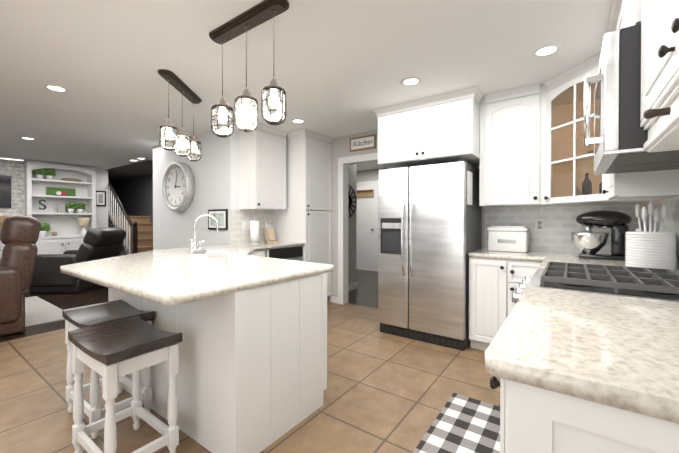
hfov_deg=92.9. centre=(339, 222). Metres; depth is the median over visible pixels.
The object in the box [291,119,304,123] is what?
recessed light
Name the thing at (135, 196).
wall
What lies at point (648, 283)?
range
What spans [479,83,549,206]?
upper cabinet
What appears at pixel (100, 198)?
picture frame
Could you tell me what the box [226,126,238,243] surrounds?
wall
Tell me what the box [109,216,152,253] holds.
stairs
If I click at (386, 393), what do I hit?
floor
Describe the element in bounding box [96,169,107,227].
wall
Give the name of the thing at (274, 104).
pendant light
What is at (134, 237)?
stair railing
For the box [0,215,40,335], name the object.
recliner
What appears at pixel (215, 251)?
sink basin
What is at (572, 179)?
upper cabinet
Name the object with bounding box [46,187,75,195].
decor
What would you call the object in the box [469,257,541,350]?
base cabinet
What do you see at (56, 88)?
recessed light
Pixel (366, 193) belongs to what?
shelf
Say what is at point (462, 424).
rug
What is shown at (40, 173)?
decor
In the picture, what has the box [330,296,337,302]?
baseboard
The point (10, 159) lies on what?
ceiling fan
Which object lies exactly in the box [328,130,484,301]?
wall
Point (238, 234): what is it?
backsplash
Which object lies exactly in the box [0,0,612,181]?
ceiling
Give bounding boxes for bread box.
[487,226,529,252]
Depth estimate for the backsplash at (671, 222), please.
2.05 m
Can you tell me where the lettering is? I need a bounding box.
[353,140,371,146]
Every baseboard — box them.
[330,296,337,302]
[348,283,356,290]
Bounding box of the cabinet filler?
[267,246,303,260]
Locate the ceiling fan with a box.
[0,158,23,161]
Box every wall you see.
[0,160,24,258]
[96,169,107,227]
[108,175,152,222]
[153,131,225,249]
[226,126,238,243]
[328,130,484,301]
[348,164,353,284]
[354,164,356,282]
[357,168,389,181]
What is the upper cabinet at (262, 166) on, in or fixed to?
attached to the wall at (232, 171)
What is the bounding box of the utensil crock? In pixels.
[625,201,677,271]
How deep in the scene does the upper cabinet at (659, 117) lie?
0.86 m
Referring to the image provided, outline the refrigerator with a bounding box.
[378,159,481,350]
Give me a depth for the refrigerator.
3.23 m
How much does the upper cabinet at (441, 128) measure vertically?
0.598 m
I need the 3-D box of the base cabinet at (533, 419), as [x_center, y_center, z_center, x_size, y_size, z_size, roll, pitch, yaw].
[0.888,0.787,0.950,0.672,0.880,0.938,0,1,36]
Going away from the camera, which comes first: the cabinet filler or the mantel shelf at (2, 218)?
the cabinet filler
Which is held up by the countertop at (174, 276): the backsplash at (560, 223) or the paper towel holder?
the paper towel holder
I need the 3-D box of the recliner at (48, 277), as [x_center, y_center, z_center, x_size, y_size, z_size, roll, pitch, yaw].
[-4.874,0.642,5.822,1.737,1.091,1.525,0,1,36]
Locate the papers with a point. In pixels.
(469, 185)
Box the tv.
[0,175,10,207]
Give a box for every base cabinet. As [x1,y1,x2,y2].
[108,250,326,452]
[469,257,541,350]
[490,376,678,452]
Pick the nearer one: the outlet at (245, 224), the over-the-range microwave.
the over-the-range microwave
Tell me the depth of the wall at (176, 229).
4.58 m
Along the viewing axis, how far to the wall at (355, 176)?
5.78 m
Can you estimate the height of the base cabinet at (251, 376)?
0.879 m
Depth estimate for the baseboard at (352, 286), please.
5.68 m
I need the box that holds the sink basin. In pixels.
[190,249,238,253]
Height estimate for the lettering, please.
0.069 m
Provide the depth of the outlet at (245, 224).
4.30 m
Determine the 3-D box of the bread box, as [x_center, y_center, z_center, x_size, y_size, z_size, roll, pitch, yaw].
[1.692,0.163,3.228,0.358,0.250,0.232,0,1,36]
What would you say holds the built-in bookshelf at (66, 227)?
on the floor at (63, 301)
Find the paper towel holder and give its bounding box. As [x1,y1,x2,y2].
[249,217,260,243]
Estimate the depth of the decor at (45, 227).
6.72 m
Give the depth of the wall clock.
4.70 m
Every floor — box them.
[0,269,377,341]
[0,301,499,452]
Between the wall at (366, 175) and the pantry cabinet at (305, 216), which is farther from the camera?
the wall at (366, 175)
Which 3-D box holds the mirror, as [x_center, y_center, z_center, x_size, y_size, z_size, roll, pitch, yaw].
[0.140,-0.360,5.557,0.020,0.570,0.570,0,1,36]
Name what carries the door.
attached to the wall at (366, 175)
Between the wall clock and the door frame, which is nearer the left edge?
the wall clock
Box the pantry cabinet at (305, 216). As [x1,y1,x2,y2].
[273,129,333,300]
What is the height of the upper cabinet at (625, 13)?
0.414 m
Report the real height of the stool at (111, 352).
0.657 m
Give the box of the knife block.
[263,222,276,242]
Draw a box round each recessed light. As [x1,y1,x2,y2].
[20,137,35,139]
[44,84,67,91]
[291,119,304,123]
[401,77,420,85]
[532,44,560,56]
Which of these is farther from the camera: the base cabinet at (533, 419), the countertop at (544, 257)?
the countertop at (544, 257)
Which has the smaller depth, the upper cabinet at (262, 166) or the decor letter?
the upper cabinet at (262, 166)
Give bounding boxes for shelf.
[0,216,7,228]
[357,189,373,196]
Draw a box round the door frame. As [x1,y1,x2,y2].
[338,153,377,304]
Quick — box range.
[512,262,678,302]
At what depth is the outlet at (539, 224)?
3.26 m
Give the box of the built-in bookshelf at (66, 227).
[24,160,95,253]
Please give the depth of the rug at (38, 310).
4.25 m
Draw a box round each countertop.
[60,241,332,304]
[469,248,625,267]
[485,286,678,423]
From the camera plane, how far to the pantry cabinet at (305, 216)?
4.50 m
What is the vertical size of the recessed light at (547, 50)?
0.008 m
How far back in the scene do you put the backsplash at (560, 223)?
3.20 m
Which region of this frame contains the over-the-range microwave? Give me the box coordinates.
[583,24,678,174]
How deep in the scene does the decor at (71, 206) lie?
7.10 m
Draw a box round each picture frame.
[96,191,105,206]
[208,209,227,229]
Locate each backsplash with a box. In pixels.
[231,209,272,243]
[484,204,641,253]
[642,196,678,269]
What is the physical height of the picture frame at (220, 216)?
0.270 m
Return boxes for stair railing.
[108,179,137,255]
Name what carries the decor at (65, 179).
attached to the built-in bookshelf at (66, 227)
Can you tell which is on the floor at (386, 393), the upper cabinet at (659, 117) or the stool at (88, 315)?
the stool at (88, 315)
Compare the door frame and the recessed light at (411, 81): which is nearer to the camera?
the recessed light at (411, 81)
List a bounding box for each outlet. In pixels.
[242,221,249,230]
[535,219,543,230]
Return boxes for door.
[356,181,377,271]
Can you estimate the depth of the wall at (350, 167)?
5.67 m
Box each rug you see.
[25,296,64,326]
[413,393,499,452]
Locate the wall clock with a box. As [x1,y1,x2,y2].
[162,162,194,211]
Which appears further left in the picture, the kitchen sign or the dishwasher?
the dishwasher
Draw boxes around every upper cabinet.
[236,122,287,209]
[372,86,483,167]
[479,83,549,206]
[543,52,662,205]
[602,19,678,199]
[609,0,640,29]
[640,0,678,152]
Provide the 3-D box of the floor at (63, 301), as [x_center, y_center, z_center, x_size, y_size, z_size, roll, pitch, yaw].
[-3.442,1.215,6.173,11.900,0.060,12.000,0,1,36]
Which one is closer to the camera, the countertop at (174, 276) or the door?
the countertop at (174, 276)
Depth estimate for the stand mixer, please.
2.55 m
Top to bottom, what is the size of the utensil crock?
0.426 m
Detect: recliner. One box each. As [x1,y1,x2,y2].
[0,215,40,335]
[29,227,126,293]
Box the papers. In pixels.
[467,171,472,204]
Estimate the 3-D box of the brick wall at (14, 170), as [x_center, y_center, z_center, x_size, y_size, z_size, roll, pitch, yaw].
[-6.851,-0.033,6.026,0.118,2.438,1.400,0,1,36]
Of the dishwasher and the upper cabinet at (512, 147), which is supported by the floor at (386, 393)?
the dishwasher
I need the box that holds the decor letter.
[39,200,45,209]
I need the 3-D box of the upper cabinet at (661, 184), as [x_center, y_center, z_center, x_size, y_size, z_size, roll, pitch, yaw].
[1.869,-0.685,2.012,0.332,1.068,0.416,0,1,36]
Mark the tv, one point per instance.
(5, 191)
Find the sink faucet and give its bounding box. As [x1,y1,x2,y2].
[190,214,218,251]
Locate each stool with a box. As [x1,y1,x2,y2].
[62,300,154,438]
[68,316,181,452]
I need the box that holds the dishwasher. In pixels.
[269,246,302,260]
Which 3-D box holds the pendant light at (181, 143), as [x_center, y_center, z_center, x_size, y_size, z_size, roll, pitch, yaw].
[-1.432,-0.915,2.942,0.138,0.626,0.705,0,0,-2]
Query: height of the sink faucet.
0.370 m
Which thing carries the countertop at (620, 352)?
on the base cabinet at (533, 419)
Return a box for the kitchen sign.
[350,134,375,151]
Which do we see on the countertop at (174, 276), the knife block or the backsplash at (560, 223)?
the knife block
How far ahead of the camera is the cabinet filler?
4.34 m
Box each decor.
[33,168,55,179]
[39,223,49,236]
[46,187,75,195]
[57,202,85,212]
[61,178,81,181]
[77,218,89,235]
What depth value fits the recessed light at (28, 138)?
4.78 m
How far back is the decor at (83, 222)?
7.22 m
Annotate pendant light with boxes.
[158,69,201,161]
[209,0,288,137]
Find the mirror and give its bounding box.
[348,185,356,217]
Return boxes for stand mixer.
[570,210,631,260]

